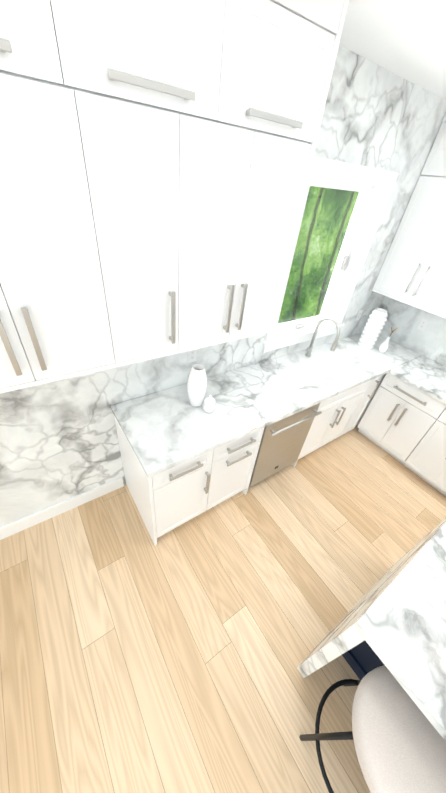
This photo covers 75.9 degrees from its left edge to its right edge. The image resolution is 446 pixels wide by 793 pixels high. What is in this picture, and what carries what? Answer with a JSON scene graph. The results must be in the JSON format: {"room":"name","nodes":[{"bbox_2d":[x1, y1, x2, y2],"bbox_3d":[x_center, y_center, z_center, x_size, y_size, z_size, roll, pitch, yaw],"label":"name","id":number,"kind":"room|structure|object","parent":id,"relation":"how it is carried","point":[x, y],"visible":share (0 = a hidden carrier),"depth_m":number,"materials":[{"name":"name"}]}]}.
{"room":"kitchen","nodes":[
{"label":"kitchen","id":0,"kind":"room"},
{"bbox_2d":[0,425,445,792],"bbox_3d":[0.282,2.616,0.437,7.840,0.050,6.320,-19,45,-29],"label":"floor","id":1,"kind":"structure","parent":0,"point":[134,658],"depth_m":1.77,"materials":[{"name":"brown wood"}]},
{"bbox_2d":[113,413,222,545],"bbox_3d":[-0.438,0.541,2.197,0.492,0.878,0.628,-19,45,-29],"label":"base cabinet","id":2,"kind":"object","parent":1,"relation":"on","point":[171,499],"depth_m":1.97,"materials":[{"name":"white wood"}]},
{"bbox_2d":[111,333,421,480],"bbox_3d":[0.692,-0.178,2.546,3.122,0.042,0.653,-19,45,-29],"label":"countertop","id":3,"kind":"structure","parent":2,"relation":"on","point":[165,431],"depth_m":2.16,"materials":[{"name":"white stone"}]},
{"bbox_2d":[187,364,206,406],"bbox_3d":[-0.180,-0.073,1.982,0.140,0.310,0.140,-19,45,-29],"label":"vase","id":4,"kind":"object","parent":3,"relation":"on","point":[197,384],"visible":1,"depth_m":1.92,"materials":[{"name":"white ceramic"}]},
{"bbox_2d":[203,394,215,412],"bbox_3d":[-0.093,0.042,1.986,0.087,0.142,0.089,-19,45,-29],"label":"lidded jar","id":5,"kind":"object","parent":3,"relation":"on","point":[209,405],"visible":0.98,"depth_m":1.96,"materials":[{"name":"white ceramic"}]},
{"bbox_2d":[305,317,339,356],"bbox_3d":[0.900,-0.509,2.609,0.118,0.439,0.277,-19,45,-29],"label":"faucet","id":6,"kind":"object","parent":3,"relation":"on","point":[310,347],"visible":1,"depth_m":2.56,"materials":[{"name":"silver metal"}]},
{"bbox_2d":[357,308,387,348],"bbox_3d":[1.587,-0.720,3.023,0.178,0.400,0.178,-19,45,-29],"label":"vase","id":7,"kind":"object","parent":3,"relation":"on","point":[373,327],"visible":1,"depth_m":2.96,"materials":[{"name":"white ceramic"}]},
{"bbox_2d":[379,327,397,352],"bbox_3d":[1.719,-0.597,2.977,0.084,0.292,0.084,-19,45,-29],"label":"bud vase","id":8,"kind":"object","parent":3,"relation":"on","point":[384,346],"visible":1,"depth_m":2.99,"materials":[{"name":"white ceramic"}]},
{"bbox_2d":[215,429,263,505],"bbox_3d":[-0.114,0.431,2.390,0.486,0.878,0.628,-19,45,-29],"label":"base cabinet","id":9,"kind":"object","parent":1,"relation":"on","point":[236,468],"depth_m":2.18,"materials":[{"name":"white wood"}]},
{"bbox_2d":[249,402,321,486],"bbox_3d":[0.372,0.314,2.622,0.598,0.869,0.637,-19,45,-29],"label":"dishwasher","id":10,"kind":"object","parent":1,"relation":"on","point":[282,443],"visible":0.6,"depth_m":2.38,"materials":[{"name":"grey metal"}]},
{"bbox_2d":[267,381,374,466],"bbox_3d":[0.917,0.082,3.004,0.796,0.878,0.628,-19,45,-29],"label":"base cabinet","id":11,"kind":"object","parent":1,"relation":"on","point":[337,416],"depth_m":2.77,"materials":[{"name":"white wood"}]},
{"bbox_2d":[351,373,386,429],"bbox_3d":[1.269,-0.037,3.214,0.250,0.878,0.628,-19,45,-29],"label":"base cabinet","id":12,"kind":"object","parent":1,"relation":"on","point":[378,380],"depth_m":3.02,"materials":[{"name":"white wood"}]},
{"bbox_2d":[297,518,445,740],"bbox_3d":[1.604,1.804,0.897,1.030,0.922,2.500,-19,45,-29],"label":"kitchen island","id":13,"kind":"object","parent":1,"relation":"on","point":[393,620],"visible":0.88,"depth_m":1.18,"materials":[{"name":"stone"}]},
{"bbox_2d":[299,665,445,792],"bbox_3d":[0.694,1.548,1.245,0.492,0.708,0.492,-19,45,-29],"label":"stool","id":14,"kind":"object","parent":1,"relation":"on","point":[394,735],"visible":0.79,"depth_m":1.05,"materials":[{"name":"fabric"}]},
{"bbox_2d":[358,358,445,467],"bbox_3d":[2.019,0.179,3.064,0.628,0.878,0.625,-19,45,-29],"label":"base cabinet","id":15,"kind":"object","parent":1,"relation":"on","point":[403,421],"depth_m":2.85,"materials":[{"name":"white wood"}]},
{"bbox_2d":[390,356,445,403],"bbox_3d":[2.371,0.138,2.424,0.653,0.042,1.706,-19,45,-29],"label":"countertop","id":16,"kind":"structure","parent":15,"relation":"on","point":[425,374],"depth_m":2.74,"materials":[{"name":"white stone"}]},
{"bbox_2d":[408,424,445,495],"bbox_3d":[2.326,0.488,2.723,0.628,0.878,0.673,-19,45,-29],"label":"base cabinet","id":17,"kind":"object","parent":1,"relation":"on","point":[430,466],"depth_m":2.72,"materials":[{"name":"white wood"}]},
{"bbox_2d":[0,45,445,526],"bbox_3d":[-1.271,-0.220,1.433,7.440,2.840,0.200,-19,45,-29],"label":"wall","id":18,"kind":"structure","parent":0,"point":[59,442],"depth_m":1.98,"materials":[{"name":"stone"}]},
{"bbox_2d":[0,477,123,539],"bbox_3d":[-2.631,1.338,1.438,4.269,0.120,0.019,-19,45,-29],"label":"baseboard","id":19,"kind":"structure","parent":18,"relation":"attached to","point":[17,526],"depth_m":2.21,"materials":[{"name":"white wood"}]},
{"bbox_2d":[0,0,127,393],"bbox_3d":[-0.826,-0.702,0.951,0.735,1.398,0.348,-19,45,-29],"label":"upper cabinet","id":20,"kind":"object","parent":18,"relation":"attached to","point":[62,313],"depth_m":0.96,"materials":[{"name":"white wood"}]},
{"bbox_2d":[88,0,179,364],"bbox_3d":[-0.405,-0.844,1.201,0.471,1.398,0.348,-19,45,-29],"label":"upper cabinet","id":21,"kind":"object","parent":18,"relation":"attached to","point":[156,158],"depth_m":1.01,"materials":[{"name":"white wood"}]},
{"bbox_2d":[188,349,196,362],"bbox_3d":[-0.228,-0.308,2.123,0.075,0.120,0.008,-19,45,-29],"label":"electrical outlet","id":22,"kind":"object","parent":18,"relation":"attached to","point":[192,355],"visible":0.88,"depth_m":2.12,"materials":[{"name":"white plastic"}]},
{"bbox_2d":[176,0,348,353],"bbox_3d":[0.021,-0.986,1.451,0.712,1.398,0.356,-19,45,-29],"label":"upper cabinet","id":23,"kind":"object","parent":18,"relation":"attached to","point":[255,75],"depth_m":1.21,"materials":[{"name":"white wood"}]},
{"bbox_2d":[262,156,398,351],"bbox_3d":[0.822,-1.119,2.450,1.095,1.360,0.230,-19,45,-29],"label":"window","id":24,"kind":"structure","parent":18,"relation":"in","point":[369,201],"depth_m":2.47,"materials":[{"name":"white"}]},
{"bbox_2d":[355,310,362,320],"bbox_3d":[1.504,-0.895,3.155,0.075,0.120,0.008,-19,45,-29],"label":"electrical outlet","id":25,"kind":"object","parent":18,"relation":"attached to","point":[359,315],"visible":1,"depth_m":3.15,"materials":[{"name":"white plastic"}]},
{"bbox_2d":[339,0,445,99],"bbox_3d":[0.580,0.339,-1.358,7.840,0.100,6.320,-19,45,-29],"label":"ceiling","id":26,"kind":"structure","parent":0,"point":[405,39],"depth_m":1.36,"materials":[{"name":"white paint"}]},
{"bbox_2d":[380,296,445,365],"bbox_3d":[3.582,0.420,1.424,0.200,2.840,6.320,-19,45,-29],"label":"wall","id":27,"kind":"structure","parent":0,"point":[429,342],"depth_m":3.09,"materials":[{"name":"stone"}]},
{"bbox_2d":[372,114,445,317],"bbox_3d":[2.005,-1.493,2.423,0.348,1.397,0.792,-19,45,-29],"label":"upper cabinet","id":28,"kind":"object","parent":27,"relation":"attached to","point":[412,272],"depth_m":2.54,"materials":[{"name":"white wood"}]},
{"bbox_2d":[417,318,429,331],"bbox_3d":[2.110,-0.755,3.013,0.008,0.120,0.075,-19,45,-29],"label":"electrical outlet","id":29,"kind":"object","parent":27,"relation":"attached to","point":[423,324],"visible":1,"depth_m":3.01,"materials":[{"name":"white plastic"}]},
{"label":"outside","id":30,"kind":"structure","parent":0,"visible":0},
{"bbox_2d":[278,186,358,323],"bbox_3d":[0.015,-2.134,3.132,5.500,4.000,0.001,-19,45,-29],"label":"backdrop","id":31,"kind":"structure","parent":30,"point":[313,257],"depth_m":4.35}
]}

